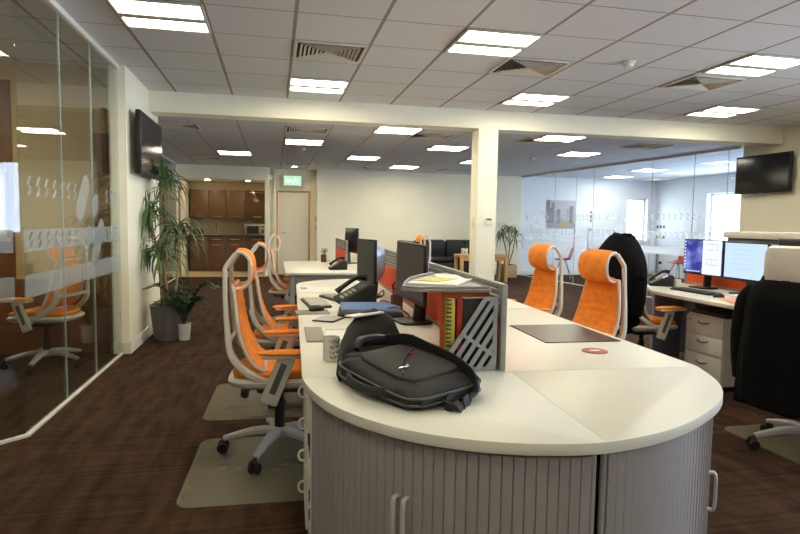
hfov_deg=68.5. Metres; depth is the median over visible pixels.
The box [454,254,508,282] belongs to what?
side table
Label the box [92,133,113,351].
trim
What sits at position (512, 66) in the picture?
ceiling vent
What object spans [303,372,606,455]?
countertop
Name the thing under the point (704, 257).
computer monitor
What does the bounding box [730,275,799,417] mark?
suit jacket
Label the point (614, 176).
recessed light
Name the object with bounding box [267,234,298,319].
office chair
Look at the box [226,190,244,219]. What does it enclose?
upper cabinet
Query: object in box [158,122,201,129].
ceiling vent
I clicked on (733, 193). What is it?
window
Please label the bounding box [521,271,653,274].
baseboard
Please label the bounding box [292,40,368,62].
ceiling vent
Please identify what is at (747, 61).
diffuser
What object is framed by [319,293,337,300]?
keyboard
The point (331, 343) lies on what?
mug
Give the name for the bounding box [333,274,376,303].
desk phone
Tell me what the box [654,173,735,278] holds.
wall
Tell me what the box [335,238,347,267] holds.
screen
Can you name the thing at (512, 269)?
planter
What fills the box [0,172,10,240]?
window
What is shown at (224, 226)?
wall
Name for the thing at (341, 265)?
desk phone
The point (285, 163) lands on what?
ceiling vent
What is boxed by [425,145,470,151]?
recessed light
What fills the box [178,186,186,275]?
door
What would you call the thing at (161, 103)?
beam
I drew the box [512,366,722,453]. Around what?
countertop
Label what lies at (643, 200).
window
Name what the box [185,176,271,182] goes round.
ceiling
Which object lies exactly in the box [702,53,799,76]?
recessed light
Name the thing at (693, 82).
ceiling vent
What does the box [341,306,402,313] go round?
ring binder
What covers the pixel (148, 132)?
television
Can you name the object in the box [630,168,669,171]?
recessed light
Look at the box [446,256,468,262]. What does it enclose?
seat cushion
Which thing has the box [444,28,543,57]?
recessed light
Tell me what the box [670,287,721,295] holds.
keyboard
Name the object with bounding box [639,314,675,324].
seat cushion
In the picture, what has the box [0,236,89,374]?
office chair
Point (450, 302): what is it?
spiral notebook
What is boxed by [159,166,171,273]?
wall
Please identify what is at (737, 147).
wall
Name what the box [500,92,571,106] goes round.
recessed light
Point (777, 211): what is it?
wall
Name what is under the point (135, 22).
diffuser
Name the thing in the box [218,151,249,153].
diffuser
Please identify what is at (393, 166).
recessed light
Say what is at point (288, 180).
exit sign
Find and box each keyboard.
[301,297,331,307]
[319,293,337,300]
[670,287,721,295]
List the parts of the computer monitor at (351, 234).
casing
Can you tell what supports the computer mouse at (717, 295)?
on the office desk at (674, 343)
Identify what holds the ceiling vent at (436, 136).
in the ceiling at (265, 140)
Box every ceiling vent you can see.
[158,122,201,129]
[188,156,221,159]
[284,162,312,164]
[285,126,329,133]
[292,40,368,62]
[360,167,387,169]
[407,133,455,139]
[436,169,464,171]
[488,57,572,76]
[515,137,564,143]
[620,143,673,149]
[659,75,747,90]
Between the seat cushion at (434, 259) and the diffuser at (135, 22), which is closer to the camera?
the diffuser at (135, 22)
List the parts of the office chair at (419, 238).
frame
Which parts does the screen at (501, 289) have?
fabric panel, tool rail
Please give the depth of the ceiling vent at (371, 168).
13.18 m
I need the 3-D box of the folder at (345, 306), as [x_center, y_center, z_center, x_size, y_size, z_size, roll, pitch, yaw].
[-0.188,0.236,3.553,0.340,0.006,0.330,0,4,-7]
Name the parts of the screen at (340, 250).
tool rail, fabric panel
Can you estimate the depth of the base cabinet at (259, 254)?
14.74 m
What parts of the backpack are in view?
carry handle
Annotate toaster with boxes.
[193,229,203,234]
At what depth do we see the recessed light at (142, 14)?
4.00 m
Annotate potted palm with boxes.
[495,223,524,277]
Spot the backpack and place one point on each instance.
(385, 364)
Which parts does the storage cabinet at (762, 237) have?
door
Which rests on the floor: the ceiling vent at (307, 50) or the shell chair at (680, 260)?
the shell chair at (680, 260)
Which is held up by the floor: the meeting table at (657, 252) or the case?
the meeting table at (657, 252)
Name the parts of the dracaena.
stem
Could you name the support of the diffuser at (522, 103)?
attached to the recessed light at (522, 98)
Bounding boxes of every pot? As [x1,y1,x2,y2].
[149,302,186,340]
[178,322,190,340]
[321,250,326,261]
[391,281,402,309]
[461,248,467,254]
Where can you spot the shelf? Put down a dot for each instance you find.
(469, 286)
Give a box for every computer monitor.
[345,228,358,263]
[357,238,384,296]
[393,240,432,325]
[683,239,725,289]
[723,241,770,293]
[778,238,799,245]
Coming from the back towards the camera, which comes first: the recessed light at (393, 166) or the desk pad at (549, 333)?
the recessed light at (393, 166)
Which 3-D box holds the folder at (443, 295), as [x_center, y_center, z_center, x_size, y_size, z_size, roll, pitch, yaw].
[0.244,0.233,2.233,0.188,0.290,0.023,0,4,-12]
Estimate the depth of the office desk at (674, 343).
5.67 m
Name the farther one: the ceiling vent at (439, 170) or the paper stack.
the ceiling vent at (439, 170)
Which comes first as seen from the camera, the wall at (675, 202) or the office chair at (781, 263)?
the office chair at (781, 263)
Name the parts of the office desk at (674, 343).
panel, modesty panel, panel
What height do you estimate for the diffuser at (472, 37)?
0.006 m
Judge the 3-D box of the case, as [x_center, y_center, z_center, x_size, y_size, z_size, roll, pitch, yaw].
[-0.180,0.269,3.537,0.380,0.022,0.378,1,4,-4]
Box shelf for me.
[401,272,491,291]
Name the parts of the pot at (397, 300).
pot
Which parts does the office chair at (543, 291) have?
backrest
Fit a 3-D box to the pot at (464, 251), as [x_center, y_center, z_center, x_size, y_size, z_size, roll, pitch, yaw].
[1.413,-0.341,12.891,0.120,0.130,0.120,0,4,-12]
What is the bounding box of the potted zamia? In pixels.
[142,278,219,340]
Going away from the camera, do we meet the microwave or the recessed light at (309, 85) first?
the recessed light at (309, 85)
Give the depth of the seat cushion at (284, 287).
6.85 m
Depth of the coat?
4.77 m
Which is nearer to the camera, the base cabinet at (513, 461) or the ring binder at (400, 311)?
the base cabinet at (513, 461)
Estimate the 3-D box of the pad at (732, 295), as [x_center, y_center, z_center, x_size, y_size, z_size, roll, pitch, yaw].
[2.746,0.238,4.657,0.120,0.010,0.300,0,4,-18]
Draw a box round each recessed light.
[106,0,211,33]
[216,150,251,155]
[284,138,324,145]
[288,77,349,94]
[347,155,380,160]
[372,127,423,134]
[389,165,419,168]
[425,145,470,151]
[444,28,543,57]
[459,160,471,163]
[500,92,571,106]
[532,135,586,142]
[554,151,602,156]
[601,175,635,177]
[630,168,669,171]
[684,105,762,117]
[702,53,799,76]
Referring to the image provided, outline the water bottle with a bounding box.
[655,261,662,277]
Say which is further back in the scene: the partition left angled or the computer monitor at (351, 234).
the computer monitor at (351, 234)
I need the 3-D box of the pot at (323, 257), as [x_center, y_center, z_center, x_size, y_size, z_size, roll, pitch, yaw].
[-1.041,-0.161,8.021,0.076,0.186,0.076,5,6,44]
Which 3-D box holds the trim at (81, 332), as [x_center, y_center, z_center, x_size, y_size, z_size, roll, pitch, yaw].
[-4.958,-0.437,5.080,4.230,2.500,0.018,0,4,-12]
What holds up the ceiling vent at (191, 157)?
in the ceiling at (265, 140)
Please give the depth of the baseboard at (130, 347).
5.75 m
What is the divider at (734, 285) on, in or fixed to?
on the office desk at (674, 343)
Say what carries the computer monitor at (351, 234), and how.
on the office desk at (354, 266)
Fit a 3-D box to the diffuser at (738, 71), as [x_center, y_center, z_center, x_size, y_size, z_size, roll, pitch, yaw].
[3.011,-1.732,5.190,0.546,0.006,0.183,0,4,-12]
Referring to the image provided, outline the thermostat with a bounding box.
[485,218,492,224]
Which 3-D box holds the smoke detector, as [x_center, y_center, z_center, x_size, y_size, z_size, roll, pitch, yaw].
[1.939,-1.715,4.989,0.110,0.048,0.110,0,4,-12]
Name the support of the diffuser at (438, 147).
attached to the recessed light at (435, 147)
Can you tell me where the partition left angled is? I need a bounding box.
[0,434,27,444]
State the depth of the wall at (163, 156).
11.90 m
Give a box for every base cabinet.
[190,237,207,270]
[208,237,225,270]
[226,237,244,270]
[245,237,264,270]
[303,372,606,533]
[512,366,722,533]
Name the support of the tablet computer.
on the office desk at (313, 365)
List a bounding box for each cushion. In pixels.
[9,305,80,316]
[233,357,301,378]
[254,323,298,338]
[271,284,289,290]
[414,239,444,255]
[428,256,451,262]
[445,240,469,255]
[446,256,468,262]
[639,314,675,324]
[691,307,732,318]
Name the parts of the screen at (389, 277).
tool rail, fabric panel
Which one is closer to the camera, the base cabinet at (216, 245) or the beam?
the beam
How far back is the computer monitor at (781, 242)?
4.43 m
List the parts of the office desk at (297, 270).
leg, rail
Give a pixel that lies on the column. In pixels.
(484, 141)
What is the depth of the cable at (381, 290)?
3.94 m
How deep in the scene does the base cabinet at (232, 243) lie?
14.63 m
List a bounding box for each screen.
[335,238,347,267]
[379,249,413,308]
[425,262,507,370]
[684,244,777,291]
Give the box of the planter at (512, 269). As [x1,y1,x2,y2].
[500,265,516,277]
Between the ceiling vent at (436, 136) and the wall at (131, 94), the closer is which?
the wall at (131, 94)
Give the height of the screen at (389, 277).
0.325 m
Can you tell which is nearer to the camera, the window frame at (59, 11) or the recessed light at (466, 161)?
the window frame at (59, 11)
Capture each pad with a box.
[295,309,329,314]
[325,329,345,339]
[510,324,619,342]
[725,294,737,296]
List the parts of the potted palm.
stem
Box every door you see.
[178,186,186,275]
[265,167,315,275]
[277,190,309,273]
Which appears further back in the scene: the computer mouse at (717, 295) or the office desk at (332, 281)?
the office desk at (332, 281)
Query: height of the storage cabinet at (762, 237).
1.242 m
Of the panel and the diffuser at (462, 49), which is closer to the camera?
the panel
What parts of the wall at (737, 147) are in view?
door handle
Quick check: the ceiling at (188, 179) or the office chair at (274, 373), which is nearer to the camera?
the office chair at (274, 373)
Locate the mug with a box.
[323,335,339,361]
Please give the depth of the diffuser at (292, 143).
9.24 m
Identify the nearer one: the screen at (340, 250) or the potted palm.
the screen at (340, 250)
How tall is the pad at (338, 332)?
0.012 m
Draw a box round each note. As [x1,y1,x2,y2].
[415,277,457,281]
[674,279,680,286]
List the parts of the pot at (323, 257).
pot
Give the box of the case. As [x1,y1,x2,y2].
[337,306,403,317]
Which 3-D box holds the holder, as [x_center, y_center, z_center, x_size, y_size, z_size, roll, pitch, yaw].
[0.247,0.244,2.225,0.214,0.279,0.122,0,4,-12]
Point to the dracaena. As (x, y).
(165, 319)
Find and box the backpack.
[336,308,480,412]
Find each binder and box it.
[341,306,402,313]
[454,297,492,366]
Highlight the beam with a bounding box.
[149,90,782,146]
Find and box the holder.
[449,294,497,370]
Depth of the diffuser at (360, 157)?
11.05 m
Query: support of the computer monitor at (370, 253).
on the office desk at (387, 295)
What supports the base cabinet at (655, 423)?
on the floor
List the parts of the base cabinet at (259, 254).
drawer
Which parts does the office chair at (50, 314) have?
armrest, leg, leg, frame, backrest, leg, leg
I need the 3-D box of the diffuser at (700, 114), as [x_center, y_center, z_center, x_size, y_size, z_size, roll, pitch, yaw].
[3.818,-1.869,7.198,0.546,0.006,0.183,0,4,-12]
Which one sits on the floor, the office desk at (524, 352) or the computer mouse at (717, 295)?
the office desk at (524, 352)
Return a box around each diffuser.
[110,0,203,18]
[123,17,207,30]
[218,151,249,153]
[286,139,322,142]
[286,142,320,144]
[290,87,342,92]
[291,79,346,87]
[349,156,378,158]
[376,131,413,133]
[379,127,420,130]
[428,149,459,150]
[432,146,467,148]
[449,45,519,55]
[459,31,537,45]
[505,101,552,105]
[514,94,566,100]
[544,136,583,138]
[566,152,599,154]
[689,112,731,116]
[705,107,755,112]
[708,67,772,75]
[731,56,799,67]
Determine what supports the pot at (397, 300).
on the office desk at (313, 365)
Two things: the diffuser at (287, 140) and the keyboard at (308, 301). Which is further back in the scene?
the diffuser at (287, 140)
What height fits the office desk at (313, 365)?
0.724 m
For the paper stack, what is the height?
0.008 m
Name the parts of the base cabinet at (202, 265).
drawer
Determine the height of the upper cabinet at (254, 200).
0.730 m
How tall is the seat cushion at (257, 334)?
0.075 m
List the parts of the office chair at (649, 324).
frame, armrest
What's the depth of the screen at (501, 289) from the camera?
2.29 m
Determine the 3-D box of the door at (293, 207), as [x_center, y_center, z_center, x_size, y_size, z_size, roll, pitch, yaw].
[-2.549,-0.817,14.060,0.790,2.000,0.113,0,4,-12]
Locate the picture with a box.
[546,200,575,228]
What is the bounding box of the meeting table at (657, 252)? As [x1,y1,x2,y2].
[643,250,681,279]
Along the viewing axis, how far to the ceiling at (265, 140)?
10.15 m
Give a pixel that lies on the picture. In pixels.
(564, 210)
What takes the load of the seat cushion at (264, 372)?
on the office chair at (274, 373)
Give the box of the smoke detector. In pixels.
[622,60,635,67]
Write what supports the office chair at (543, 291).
on the floor
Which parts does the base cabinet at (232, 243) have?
drawer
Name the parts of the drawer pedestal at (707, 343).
drawer, drawer, drawer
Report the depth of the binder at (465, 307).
2.18 m
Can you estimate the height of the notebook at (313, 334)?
0.008 m
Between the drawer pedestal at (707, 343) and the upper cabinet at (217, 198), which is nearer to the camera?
the drawer pedestal at (707, 343)
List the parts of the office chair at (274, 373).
frame, leg, backrest, leg, leg, armrest, armrest, leg, leg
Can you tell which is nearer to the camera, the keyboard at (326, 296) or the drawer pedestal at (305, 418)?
the drawer pedestal at (305, 418)
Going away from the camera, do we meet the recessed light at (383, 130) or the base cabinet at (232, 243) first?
the recessed light at (383, 130)
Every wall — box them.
[0,61,108,278]
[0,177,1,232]
[108,64,159,353]
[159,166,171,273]
[162,154,176,282]
[170,163,273,276]
[189,181,264,234]
[316,169,657,273]
[519,146,742,297]
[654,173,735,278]
[739,125,799,232]
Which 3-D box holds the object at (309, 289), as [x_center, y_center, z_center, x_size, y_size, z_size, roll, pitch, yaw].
[-0.589,0.181,4.760,0.460,0.002,0.360,0,4,-15]
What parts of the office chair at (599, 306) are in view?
backrest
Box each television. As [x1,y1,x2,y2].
[135,109,161,180]
[735,151,793,194]
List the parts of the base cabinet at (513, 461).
tambour door, handle, handle, tambour door, edge post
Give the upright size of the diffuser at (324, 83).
0.006 m
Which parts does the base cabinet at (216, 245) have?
drawer, door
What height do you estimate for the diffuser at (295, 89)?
0.006 m
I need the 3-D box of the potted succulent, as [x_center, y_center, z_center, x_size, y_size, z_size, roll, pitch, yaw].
[1.421,-0.431,12.890,0.190,0.309,0.188,0,4,-12]
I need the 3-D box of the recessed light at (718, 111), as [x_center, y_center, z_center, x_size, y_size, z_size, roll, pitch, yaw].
[3.852,-1.855,7.039,0.590,0.014,0.590,0,4,-12]
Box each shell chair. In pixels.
[554,246,573,277]
[588,246,599,249]
[667,247,684,278]
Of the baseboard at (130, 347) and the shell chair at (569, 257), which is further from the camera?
the shell chair at (569, 257)
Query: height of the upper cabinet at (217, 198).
0.730 m
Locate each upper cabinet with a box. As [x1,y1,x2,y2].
[191,189,208,218]
[209,190,225,218]
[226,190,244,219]
[245,191,264,219]
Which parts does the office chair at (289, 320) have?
frame, backrest, armrest, armrest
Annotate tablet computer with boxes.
[312,315,344,322]
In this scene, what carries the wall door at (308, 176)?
in the wall at (192, 171)
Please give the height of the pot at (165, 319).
0.370 m
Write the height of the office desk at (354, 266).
0.726 m
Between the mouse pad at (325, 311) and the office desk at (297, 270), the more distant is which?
the office desk at (297, 270)
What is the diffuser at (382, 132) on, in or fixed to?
attached to the recessed light at (383, 130)
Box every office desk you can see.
[283,261,356,304]
[296,279,378,284]
[296,284,412,309]
[298,309,501,420]
[348,261,356,269]
[492,293,532,307]
[502,308,695,371]
[647,283,738,357]
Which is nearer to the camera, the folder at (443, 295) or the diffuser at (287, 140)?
the folder at (443, 295)
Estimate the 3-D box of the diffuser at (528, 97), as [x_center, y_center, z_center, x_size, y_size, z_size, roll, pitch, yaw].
[1.526,-1.846,6.395,0.546,0.006,0.250,0,4,-12]
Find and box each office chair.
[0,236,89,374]
[217,248,303,474]
[241,242,299,408]
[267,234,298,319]
[416,234,430,266]
[511,244,562,316]
[572,249,626,339]
[630,306,686,346]
[746,246,799,449]
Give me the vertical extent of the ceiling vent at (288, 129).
0.017 m
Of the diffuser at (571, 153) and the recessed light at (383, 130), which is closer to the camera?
the recessed light at (383, 130)
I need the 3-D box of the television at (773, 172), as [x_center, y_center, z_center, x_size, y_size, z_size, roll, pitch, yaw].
[5.155,-1.313,8.304,0.132,0.540,0.930,0,4,-14]
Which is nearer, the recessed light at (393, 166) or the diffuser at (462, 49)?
the diffuser at (462, 49)
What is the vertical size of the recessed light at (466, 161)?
0.014 m
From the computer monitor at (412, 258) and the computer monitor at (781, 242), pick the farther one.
the computer monitor at (781, 242)
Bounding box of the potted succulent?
[461,240,468,254]
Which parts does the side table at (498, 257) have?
leg, leg, leg, leg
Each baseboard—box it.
[122,324,152,353]
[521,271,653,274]
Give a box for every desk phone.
[328,256,346,269]
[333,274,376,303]
[647,270,673,286]
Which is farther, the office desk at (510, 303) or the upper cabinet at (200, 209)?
the upper cabinet at (200, 209)
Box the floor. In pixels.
[0,270,799,533]
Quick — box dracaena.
[140,159,208,340]
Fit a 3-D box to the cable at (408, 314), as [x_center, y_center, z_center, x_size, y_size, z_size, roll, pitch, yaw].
[-0.016,0.270,3.345,0.222,0.055,0.204,5,6,44]
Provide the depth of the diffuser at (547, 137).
8.17 m
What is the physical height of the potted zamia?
0.647 m
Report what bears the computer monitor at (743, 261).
on the office desk at (674, 343)
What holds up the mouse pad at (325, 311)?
on the office desk at (313, 365)
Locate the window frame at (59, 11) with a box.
[25,0,122,436]
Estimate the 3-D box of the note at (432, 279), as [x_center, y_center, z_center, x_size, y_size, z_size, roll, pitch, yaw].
[0.149,0.051,2.436,0.120,0.002,0.180,3,5,28]
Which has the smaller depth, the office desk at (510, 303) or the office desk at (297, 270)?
the office desk at (510, 303)
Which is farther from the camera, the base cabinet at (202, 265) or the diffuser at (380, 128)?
the base cabinet at (202, 265)
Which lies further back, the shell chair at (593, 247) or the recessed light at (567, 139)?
the shell chair at (593, 247)
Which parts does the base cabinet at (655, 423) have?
edge post, tambour door, handle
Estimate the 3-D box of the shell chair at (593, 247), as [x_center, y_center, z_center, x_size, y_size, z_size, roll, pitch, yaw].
[4.668,-0.100,13.944,0.420,0.822,0.470,3,5,26]
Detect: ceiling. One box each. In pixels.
[0,0,799,127]
[158,116,744,180]
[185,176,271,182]
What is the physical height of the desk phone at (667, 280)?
0.146 m
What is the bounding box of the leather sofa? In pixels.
[414,239,469,272]
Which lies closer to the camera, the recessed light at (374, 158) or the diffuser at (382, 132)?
the diffuser at (382, 132)
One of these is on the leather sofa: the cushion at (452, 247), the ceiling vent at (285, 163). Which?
the cushion at (452, 247)
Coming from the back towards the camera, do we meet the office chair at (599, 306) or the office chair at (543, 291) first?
the office chair at (543, 291)
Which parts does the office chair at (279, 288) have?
frame, backrest, armrest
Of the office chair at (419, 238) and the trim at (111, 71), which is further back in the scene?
the office chair at (419, 238)
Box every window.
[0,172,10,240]
[628,199,647,241]
[709,192,740,240]
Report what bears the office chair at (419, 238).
on the floor
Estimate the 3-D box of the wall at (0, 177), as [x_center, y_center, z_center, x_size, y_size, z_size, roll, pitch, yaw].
[-6.439,-0.947,10.496,3.800,2.665,8.700,0,4,-12]
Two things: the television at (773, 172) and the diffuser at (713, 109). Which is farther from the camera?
the television at (773, 172)
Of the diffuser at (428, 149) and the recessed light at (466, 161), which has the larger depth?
the recessed light at (466, 161)
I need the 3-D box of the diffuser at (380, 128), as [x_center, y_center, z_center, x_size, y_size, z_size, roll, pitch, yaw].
[0.003,-1.797,7.632,0.546,0.006,0.250,0,4,-12]
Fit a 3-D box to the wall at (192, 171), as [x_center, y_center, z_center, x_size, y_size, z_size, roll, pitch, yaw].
[-4.105,-1.100,14.164,2.500,2.500,2.200,0,4,-12]
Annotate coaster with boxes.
[582,348,607,353]
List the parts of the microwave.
door, control panel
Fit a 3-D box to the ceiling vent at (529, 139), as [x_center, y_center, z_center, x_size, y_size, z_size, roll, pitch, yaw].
[2.036,-1.829,8.549,0.580,0.017,0.500,0,4,-12]
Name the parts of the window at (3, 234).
sill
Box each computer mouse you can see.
[309,305,324,310]
[713,293,724,297]
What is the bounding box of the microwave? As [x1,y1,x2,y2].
[245,224,264,235]
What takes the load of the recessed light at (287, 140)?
in the ceiling at (265, 140)
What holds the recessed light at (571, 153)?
in the ceiling at (265, 140)
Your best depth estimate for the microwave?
14.76 m
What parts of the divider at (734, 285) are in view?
fabric panel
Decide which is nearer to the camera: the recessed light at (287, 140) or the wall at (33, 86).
the wall at (33, 86)
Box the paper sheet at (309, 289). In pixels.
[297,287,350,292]
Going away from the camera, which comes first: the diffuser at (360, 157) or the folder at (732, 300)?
the folder at (732, 300)
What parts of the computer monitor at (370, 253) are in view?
casing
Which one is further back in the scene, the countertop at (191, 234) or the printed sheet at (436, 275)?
the countertop at (191, 234)
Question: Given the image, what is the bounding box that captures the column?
[469,128,497,287]
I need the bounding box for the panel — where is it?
[308,397,311,533]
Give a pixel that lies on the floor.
(134, 451)
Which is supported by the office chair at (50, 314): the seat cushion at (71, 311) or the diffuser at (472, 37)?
the seat cushion at (71, 311)
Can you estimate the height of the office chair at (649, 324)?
1.115 m
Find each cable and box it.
[370,290,388,301]
[387,307,409,322]
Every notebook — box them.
[304,327,323,342]
[445,298,454,353]
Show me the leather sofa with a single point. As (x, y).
(442, 252)
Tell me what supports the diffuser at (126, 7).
attached to the recessed light at (142, 14)
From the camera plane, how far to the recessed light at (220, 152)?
10.62 m
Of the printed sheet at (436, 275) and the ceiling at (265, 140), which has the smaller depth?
the printed sheet at (436, 275)
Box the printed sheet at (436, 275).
[433,274,462,277]
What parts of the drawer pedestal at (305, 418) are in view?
ring handle, ring handle, ring handle, ring handle, drawer, drawer, drawer, drawer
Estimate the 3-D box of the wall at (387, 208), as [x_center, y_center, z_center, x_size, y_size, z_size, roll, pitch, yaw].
[2.503,-1.058,15.017,9.220,2.500,0.400,0,4,-12]
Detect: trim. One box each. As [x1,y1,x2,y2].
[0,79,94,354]
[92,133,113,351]
[108,67,119,341]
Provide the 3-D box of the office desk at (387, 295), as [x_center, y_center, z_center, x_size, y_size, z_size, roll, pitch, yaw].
[-0.409,0.572,4.451,0.735,0.724,1.498,0,4,-10]
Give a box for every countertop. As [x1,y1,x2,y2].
[187,234,264,236]
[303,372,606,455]
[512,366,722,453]
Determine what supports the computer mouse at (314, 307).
on the mouse pad at (325, 311)
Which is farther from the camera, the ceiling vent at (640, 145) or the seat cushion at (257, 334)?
the ceiling vent at (640, 145)
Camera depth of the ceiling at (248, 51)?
4.71 m
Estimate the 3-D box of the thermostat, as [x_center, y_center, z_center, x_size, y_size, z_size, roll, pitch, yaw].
[1.099,-0.565,7.286,0.100,0.090,0.024,0,4,-12]
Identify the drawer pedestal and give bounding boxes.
[297,385,308,529]
[684,312,734,389]
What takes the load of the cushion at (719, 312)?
on the drawer pedestal at (707, 343)
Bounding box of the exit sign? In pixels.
[283,175,301,185]
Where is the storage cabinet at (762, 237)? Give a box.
[724,231,799,244]
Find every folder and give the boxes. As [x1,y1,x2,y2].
[340,302,399,310]
[439,292,489,348]
[719,298,735,302]
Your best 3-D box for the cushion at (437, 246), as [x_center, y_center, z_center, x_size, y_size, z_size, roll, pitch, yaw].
[0.706,-0.434,14.189,0.760,0.460,0.200,0,4,-12]
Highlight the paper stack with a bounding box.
[406,277,472,285]
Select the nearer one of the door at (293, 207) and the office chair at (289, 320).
the office chair at (289, 320)
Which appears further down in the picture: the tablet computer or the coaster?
the coaster

